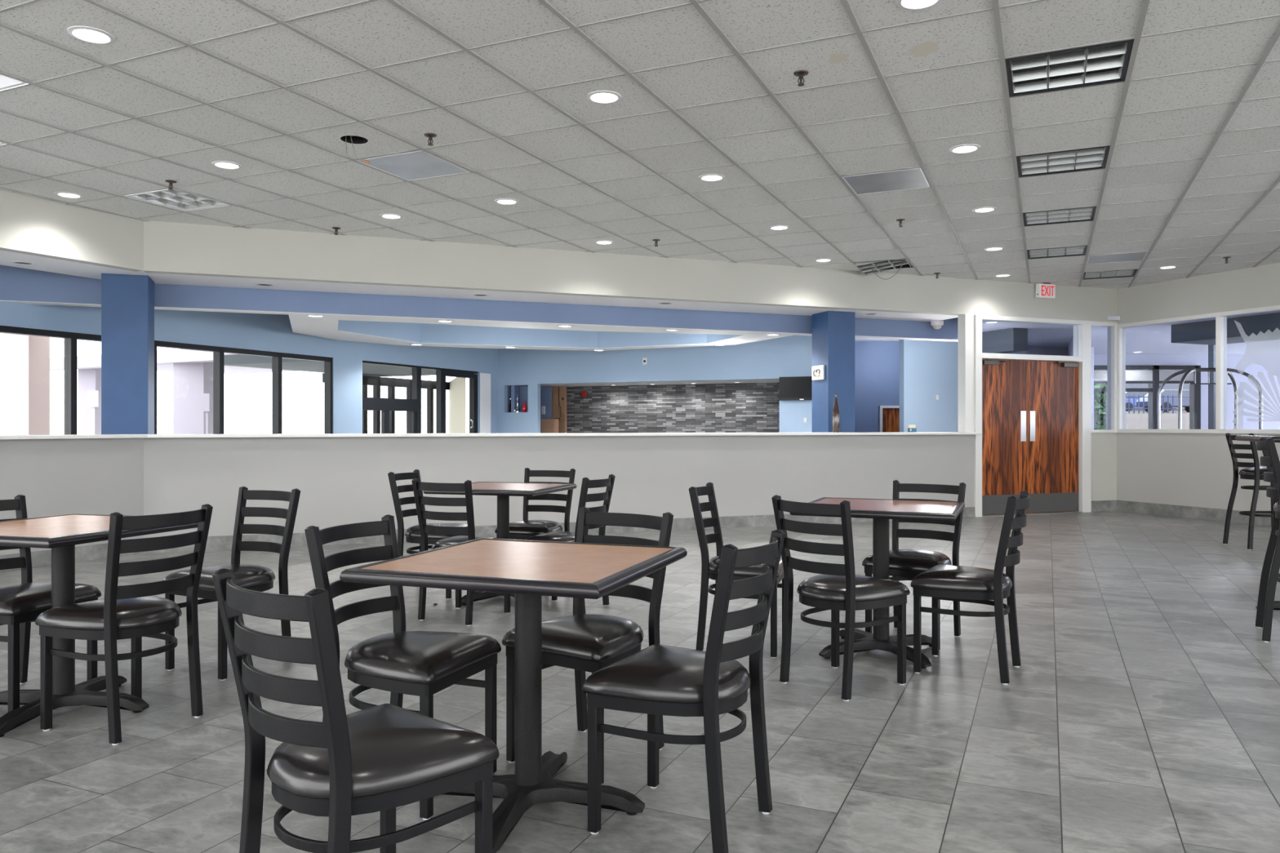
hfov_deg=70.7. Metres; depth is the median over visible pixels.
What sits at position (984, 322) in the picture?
recessed light
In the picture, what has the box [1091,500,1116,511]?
baseboard
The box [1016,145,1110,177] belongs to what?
ceiling light
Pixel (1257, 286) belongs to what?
wall
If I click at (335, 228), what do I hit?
sprinkler
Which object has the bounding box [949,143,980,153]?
recessed light
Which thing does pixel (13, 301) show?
trim
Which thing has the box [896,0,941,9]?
recessed light
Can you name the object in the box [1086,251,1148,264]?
panel
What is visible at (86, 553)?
baseboard
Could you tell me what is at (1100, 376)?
roller blind
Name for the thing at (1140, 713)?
floor
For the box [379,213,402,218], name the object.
recessed light
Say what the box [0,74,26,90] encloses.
ceiling light
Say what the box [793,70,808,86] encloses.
sprinkler
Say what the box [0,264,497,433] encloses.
wall
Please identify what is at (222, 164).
recessed light
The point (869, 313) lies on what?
recessed light
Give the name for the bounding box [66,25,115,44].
recessed light
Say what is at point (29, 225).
wall
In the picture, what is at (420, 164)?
panel
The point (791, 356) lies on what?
wall
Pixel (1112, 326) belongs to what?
window
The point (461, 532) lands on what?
dining chair
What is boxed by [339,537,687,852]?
dining table
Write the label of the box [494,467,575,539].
dining chair
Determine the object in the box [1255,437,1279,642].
bar stool
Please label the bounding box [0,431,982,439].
trim
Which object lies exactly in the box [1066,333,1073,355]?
wall
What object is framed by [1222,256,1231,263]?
sprinkler
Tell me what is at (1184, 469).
wall
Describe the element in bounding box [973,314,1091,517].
door
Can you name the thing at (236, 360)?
ceiling
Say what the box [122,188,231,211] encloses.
ceiling light
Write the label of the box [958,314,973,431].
trim
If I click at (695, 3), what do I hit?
grid
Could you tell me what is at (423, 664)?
dining chair
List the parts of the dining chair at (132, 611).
leg, seat, seat frame, post, leg, post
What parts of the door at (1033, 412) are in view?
kick plate, push plate, push plate, kick plate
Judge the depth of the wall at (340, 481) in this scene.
9.66 m
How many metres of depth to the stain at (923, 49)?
4.52 m
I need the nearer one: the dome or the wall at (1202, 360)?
the dome
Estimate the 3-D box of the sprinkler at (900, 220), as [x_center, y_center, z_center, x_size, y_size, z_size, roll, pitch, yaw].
[2.382,-1.857,8.246,0.080,0.065,0.080,0,0,0]
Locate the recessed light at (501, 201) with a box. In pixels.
[494,198,518,204]
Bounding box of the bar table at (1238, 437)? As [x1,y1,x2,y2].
[1235,435,1279,610]
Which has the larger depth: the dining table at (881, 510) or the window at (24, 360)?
the window at (24, 360)
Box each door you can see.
[362,360,478,433]
[879,405,899,432]
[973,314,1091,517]
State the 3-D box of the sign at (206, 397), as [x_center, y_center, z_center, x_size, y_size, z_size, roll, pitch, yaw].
[-8.594,0.360,17.915,0.130,2.030,0.080,0,0,0]
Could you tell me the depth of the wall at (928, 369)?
14.46 m
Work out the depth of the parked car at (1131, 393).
65.28 m
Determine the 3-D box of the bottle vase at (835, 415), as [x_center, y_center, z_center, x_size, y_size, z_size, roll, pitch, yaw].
[2.414,-0.170,11.117,0.095,0.485,0.095,0,0,19]
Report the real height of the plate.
0.110 m
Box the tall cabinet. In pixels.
[540,418,558,433]
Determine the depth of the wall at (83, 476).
7.71 m
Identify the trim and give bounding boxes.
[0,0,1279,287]
[0,300,958,342]
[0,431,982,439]
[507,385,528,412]
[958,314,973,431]
[982,328,1027,353]
[1171,312,1279,345]
[1208,344,1215,429]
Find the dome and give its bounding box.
[930,320,943,328]
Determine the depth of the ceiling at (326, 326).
11.73 m
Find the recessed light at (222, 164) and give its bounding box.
[211,160,241,168]
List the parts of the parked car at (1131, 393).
cabin glass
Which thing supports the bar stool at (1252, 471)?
on the floor
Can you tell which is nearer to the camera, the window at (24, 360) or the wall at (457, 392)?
the window at (24, 360)
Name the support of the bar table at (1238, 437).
on the floor
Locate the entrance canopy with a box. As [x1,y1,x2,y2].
[49,349,299,434]
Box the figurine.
[512,395,519,412]
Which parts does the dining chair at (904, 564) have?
leg, seat frame, post, seat, leg, post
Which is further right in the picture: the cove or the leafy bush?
the leafy bush
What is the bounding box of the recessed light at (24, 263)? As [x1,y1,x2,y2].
[10,260,35,265]
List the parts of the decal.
crown, blade, blade, blade, blade, blade, blade, blade, blade, blade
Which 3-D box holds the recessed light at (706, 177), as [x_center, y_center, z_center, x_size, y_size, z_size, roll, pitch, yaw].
[0.545,-1.888,6.842,0.201,0.012,0.201,0,0,0]
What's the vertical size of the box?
0.095 m
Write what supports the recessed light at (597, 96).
in the ceiling at (377, 33)
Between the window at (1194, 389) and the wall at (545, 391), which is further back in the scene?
the window at (1194, 389)
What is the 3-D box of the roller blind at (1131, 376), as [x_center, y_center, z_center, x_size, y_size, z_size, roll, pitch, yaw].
[9.934,-0.997,18.130,0.724,0.264,0.030,0,0,0]
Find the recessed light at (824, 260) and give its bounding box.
[814,257,832,262]
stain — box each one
[827,52,848,64]
[908,40,940,57]
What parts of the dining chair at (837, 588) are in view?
post, leg, post, seat frame, seat, leg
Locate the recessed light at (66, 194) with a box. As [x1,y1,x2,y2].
[54,191,83,198]
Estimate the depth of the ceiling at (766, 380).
15.94 m
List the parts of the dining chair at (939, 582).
leg, leg, seat, seat frame, post, post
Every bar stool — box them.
[1222,433,1273,550]
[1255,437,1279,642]
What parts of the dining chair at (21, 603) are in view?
leg, post, seat frame, seat, leg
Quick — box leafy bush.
[1093,383,1106,430]
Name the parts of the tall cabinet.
door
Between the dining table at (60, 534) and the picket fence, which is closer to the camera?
the dining table at (60, 534)
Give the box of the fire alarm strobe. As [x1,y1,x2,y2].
[581,391,587,397]
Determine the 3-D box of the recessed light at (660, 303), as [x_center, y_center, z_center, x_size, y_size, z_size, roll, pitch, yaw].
[0.298,-1.438,10.518,0.188,0.012,0.188,0,0,0]
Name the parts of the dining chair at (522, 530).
seat frame, post, seat, post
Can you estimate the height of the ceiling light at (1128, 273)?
0.110 m
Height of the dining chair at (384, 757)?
0.851 m
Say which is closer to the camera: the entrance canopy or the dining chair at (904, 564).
the dining chair at (904, 564)
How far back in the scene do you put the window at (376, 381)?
17.79 m
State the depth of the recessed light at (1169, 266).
10.68 m
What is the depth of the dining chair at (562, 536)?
5.62 m
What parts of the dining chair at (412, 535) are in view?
post, post, seat, seat frame, leg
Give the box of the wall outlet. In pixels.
[542,406,545,413]
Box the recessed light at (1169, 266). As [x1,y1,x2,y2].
[1158,265,1177,268]
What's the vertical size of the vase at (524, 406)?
0.200 m
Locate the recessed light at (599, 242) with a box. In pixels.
[594,240,613,244]
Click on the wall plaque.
(818, 371)
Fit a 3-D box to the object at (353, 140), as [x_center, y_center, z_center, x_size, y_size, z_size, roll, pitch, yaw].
[-1.877,-1.891,5.946,0.202,0.328,0.190,0,0,0]
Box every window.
[0,325,332,435]
[0,333,49,435]
[322,373,449,433]
[1091,320,1117,432]
[1093,365,1200,429]
[1116,304,1279,434]
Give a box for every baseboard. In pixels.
[0,542,143,572]
[143,506,974,553]
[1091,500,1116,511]
[1116,500,1271,526]
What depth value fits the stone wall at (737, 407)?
16.42 m
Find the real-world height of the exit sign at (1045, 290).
0.198 m
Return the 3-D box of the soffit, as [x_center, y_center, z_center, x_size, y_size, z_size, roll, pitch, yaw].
[9.591,-1.475,6.236,34.630,0.070,23.355,0,0,-40]
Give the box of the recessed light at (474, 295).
[471,293,488,296]
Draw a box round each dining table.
[0,513,198,737]
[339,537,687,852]
[422,481,577,605]
[789,497,964,668]
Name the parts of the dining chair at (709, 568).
post, post, seat, seat frame, leg, leg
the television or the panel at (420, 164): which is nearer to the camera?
the panel at (420, 164)
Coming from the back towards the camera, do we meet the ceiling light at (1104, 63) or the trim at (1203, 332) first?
the trim at (1203, 332)
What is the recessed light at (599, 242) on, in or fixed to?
in the ceiling at (377, 33)
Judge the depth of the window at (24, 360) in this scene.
13.95 m
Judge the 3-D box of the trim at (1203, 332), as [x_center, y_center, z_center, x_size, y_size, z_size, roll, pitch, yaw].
[9.177,-1.330,10.343,0.900,0.260,6.000,0,0,-22]
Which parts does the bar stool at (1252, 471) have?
post, seat frame, seat, post, leg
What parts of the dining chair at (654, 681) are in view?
leg, leg, seat, seat frame, post, post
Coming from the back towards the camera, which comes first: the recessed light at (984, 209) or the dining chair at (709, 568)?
the recessed light at (984, 209)
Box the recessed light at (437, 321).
[436,320,451,322]
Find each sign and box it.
[87,390,99,434]
[203,393,210,434]
[1035,282,1055,298]
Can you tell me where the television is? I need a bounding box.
[778,376,812,400]
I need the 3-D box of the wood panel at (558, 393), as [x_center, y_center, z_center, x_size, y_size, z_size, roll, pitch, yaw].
[-1.550,0.449,17.240,0.323,2.422,0.070,0,0,24]
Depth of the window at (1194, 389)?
18.12 m
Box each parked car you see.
[1125,391,1172,411]
[1136,389,1189,412]
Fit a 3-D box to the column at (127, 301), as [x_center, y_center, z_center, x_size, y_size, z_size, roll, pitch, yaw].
[-4.946,0.110,8.726,0.390,3.100,0.390,0,0,-20]
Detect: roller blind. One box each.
[1093,370,1107,383]
[1125,370,1152,383]
[1159,370,1194,383]
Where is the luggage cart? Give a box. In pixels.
[1156,368,1262,429]
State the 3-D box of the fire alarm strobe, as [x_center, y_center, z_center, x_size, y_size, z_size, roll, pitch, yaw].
[-1.059,-0.611,17.144,0.115,0.115,0.062,0,0,24]
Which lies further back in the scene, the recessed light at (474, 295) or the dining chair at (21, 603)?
the recessed light at (474, 295)
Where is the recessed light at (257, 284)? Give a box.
[255,283,275,286]
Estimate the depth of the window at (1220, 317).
11.07 m
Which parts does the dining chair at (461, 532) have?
post, leg, seat, post, leg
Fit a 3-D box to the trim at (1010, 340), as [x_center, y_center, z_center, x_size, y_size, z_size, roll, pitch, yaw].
[5.432,-1.275,13.585,0.263,0.330,0.800,0,0,-20]
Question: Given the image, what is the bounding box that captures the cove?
[337,320,743,348]
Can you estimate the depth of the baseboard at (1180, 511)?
11.42 m
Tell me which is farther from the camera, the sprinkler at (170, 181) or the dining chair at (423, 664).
the sprinkler at (170, 181)
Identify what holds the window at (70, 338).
attached to the wall at (245, 331)
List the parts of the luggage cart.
rail, hanging rail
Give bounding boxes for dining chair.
[0,494,101,711]
[35,503,213,745]
[163,486,300,680]
[212,568,498,852]
[304,514,501,820]
[387,469,467,599]
[411,478,510,626]
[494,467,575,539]
[502,506,673,785]
[524,474,615,614]
[582,529,785,852]
[688,482,784,658]
[771,494,910,701]
[862,480,965,649]
[910,490,1030,684]
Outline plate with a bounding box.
[642,357,646,364]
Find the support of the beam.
attached to the soffit
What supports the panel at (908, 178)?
attached to the ceiling at (377, 33)
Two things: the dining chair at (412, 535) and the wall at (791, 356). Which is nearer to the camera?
the dining chair at (412, 535)
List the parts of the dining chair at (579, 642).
leg, seat, seat frame, post, leg, post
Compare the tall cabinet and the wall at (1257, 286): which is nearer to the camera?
the wall at (1257, 286)
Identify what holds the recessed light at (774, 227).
in the ceiling at (377, 33)
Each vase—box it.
[522,401,527,412]
[831,392,839,432]
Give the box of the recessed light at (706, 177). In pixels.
[698,173,724,181]
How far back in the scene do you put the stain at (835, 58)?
4.62 m
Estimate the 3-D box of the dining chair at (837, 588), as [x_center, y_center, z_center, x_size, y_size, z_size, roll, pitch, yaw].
[0.890,0.735,4.056,0.492,0.851,0.429,0,0,-40]
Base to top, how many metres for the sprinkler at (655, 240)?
0.065 m
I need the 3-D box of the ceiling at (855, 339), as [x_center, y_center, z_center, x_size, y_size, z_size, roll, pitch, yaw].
[-3.357,-1.750,15.063,24.972,0.100,9.921,0,0,-20]
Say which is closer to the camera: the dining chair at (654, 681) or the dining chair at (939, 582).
the dining chair at (654, 681)
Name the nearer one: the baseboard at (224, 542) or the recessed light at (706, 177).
the recessed light at (706, 177)
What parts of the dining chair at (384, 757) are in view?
post, post, seat frame, seat, leg, leg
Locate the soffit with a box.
[0,249,1279,354]
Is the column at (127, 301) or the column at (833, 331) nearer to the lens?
the column at (127, 301)
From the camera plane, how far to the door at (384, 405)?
14.49 m
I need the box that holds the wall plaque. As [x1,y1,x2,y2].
[812,364,824,380]
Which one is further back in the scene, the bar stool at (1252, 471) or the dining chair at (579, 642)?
the bar stool at (1252, 471)
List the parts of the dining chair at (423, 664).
post, post, seat frame, seat, leg, leg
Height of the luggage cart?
1.953 m
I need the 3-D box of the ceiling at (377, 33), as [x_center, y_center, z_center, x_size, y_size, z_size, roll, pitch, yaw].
[0.387,-1.890,7.294,17.063,0.001,19.501,0,0,24]
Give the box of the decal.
[1232,320,1279,429]
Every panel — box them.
[355,149,471,181]
[551,386,566,433]
[841,167,930,195]
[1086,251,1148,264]
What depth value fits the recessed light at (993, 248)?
9.56 m
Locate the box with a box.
[907,424,916,431]
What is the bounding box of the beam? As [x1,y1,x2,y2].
[0,265,958,339]
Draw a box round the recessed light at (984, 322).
[984,321,998,323]
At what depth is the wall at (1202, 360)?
18.20 m
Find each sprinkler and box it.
[164,179,176,190]
[332,226,340,235]
[424,133,436,145]
[652,239,660,246]
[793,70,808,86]
[896,218,905,226]
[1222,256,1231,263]
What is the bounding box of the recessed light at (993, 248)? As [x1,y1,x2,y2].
[984,246,1004,250]
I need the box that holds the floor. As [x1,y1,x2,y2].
[0,511,1279,852]
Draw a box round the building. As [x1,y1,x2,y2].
[1098,369,1189,409]
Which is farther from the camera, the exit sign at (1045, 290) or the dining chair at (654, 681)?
the exit sign at (1045, 290)
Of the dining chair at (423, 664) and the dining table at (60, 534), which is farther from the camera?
the dining table at (60, 534)
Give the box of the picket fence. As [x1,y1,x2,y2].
[1125,395,1176,413]
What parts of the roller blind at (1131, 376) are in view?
rail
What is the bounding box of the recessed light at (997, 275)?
[994,274,1011,276]
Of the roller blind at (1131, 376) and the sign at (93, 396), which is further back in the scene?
the sign at (93, 396)
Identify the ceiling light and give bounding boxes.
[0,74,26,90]
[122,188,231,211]
[1004,38,1134,97]
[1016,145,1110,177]
[1022,206,1096,226]
[1026,244,1088,258]
[1082,269,1137,279]
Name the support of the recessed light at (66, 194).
in the ceiling at (377, 33)
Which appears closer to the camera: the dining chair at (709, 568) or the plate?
the dining chair at (709, 568)
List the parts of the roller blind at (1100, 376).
rail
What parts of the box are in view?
lid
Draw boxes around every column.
[101,273,154,434]
[812,311,854,432]
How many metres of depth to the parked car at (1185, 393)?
57.19 m
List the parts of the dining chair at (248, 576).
leg, seat, seat frame, leg, post, post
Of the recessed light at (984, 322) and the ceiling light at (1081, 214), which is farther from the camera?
the recessed light at (984, 322)
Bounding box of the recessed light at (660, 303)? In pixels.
[657,302,673,304]
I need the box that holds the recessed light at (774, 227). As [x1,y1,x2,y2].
[768,225,790,230]
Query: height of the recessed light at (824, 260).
0.012 m
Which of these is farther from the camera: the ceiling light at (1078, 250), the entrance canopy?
the entrance canopy
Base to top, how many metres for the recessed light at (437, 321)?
0.012 m
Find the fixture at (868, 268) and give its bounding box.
[854,258,912,279]
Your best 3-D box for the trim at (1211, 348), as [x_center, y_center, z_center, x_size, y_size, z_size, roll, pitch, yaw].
[9.945,-0.150,15.600,0.150,2.620,0.150,0,0,0]
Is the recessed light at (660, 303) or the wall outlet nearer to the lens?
the recessed light at (660, 303)
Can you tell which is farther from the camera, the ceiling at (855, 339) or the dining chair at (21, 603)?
the ceiling at (855, 339)
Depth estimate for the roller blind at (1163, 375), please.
18.13 m
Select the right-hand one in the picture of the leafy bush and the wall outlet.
the leafy bush
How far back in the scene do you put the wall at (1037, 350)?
16.30 m
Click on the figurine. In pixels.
(517, 397)
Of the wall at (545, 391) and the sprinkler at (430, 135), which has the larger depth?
the wall at (545, 391)
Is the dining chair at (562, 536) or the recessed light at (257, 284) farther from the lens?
the recessed light at (257, 284)
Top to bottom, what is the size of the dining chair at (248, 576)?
0.851 m
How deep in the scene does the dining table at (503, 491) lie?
6.02 m
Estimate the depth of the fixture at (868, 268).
10.58 m
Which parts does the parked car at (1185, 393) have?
cabin glass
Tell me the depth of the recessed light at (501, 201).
7.55 m
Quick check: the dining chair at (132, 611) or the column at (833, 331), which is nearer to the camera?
the dining chair at (132, 611)
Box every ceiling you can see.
[0,0,1279,288]
[224,354,435,377]
[288,315,794,351]
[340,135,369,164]
[540,378,778,386]
[854,337,899,341]
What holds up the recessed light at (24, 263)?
in the soffit
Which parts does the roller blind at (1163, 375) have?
rail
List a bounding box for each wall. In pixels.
[0,189,143,271]
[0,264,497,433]
[0,438,143,555]
[143,221,1116,537]
[448,377,466,433]
[497,335,812,433]
[511,385,551,418]
[566,382,779,433]
[854,341,899,432]
[899,339,1022,431]
[1022,345,1093,430]
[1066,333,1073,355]
[1093,354,1279,429]
[1116,262,1279,324]
[1116,432,1279,511]
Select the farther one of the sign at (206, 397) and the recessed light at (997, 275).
the sign at (206, 397)
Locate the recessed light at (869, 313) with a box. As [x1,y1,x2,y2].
[863,312,878,315]
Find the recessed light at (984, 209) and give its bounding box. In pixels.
[972,206,996,212]
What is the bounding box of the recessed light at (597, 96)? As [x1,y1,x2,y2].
[586,90,621,103]
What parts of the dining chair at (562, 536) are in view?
leg, seat, post, post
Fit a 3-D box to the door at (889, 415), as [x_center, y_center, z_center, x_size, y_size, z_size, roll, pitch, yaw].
[5.284,0.623,17.950,1.040,2.074,0.080,0,0,0]
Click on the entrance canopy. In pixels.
(192, 370)
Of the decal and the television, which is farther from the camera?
the television
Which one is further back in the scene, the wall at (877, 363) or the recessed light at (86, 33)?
the wall at (877, 363)

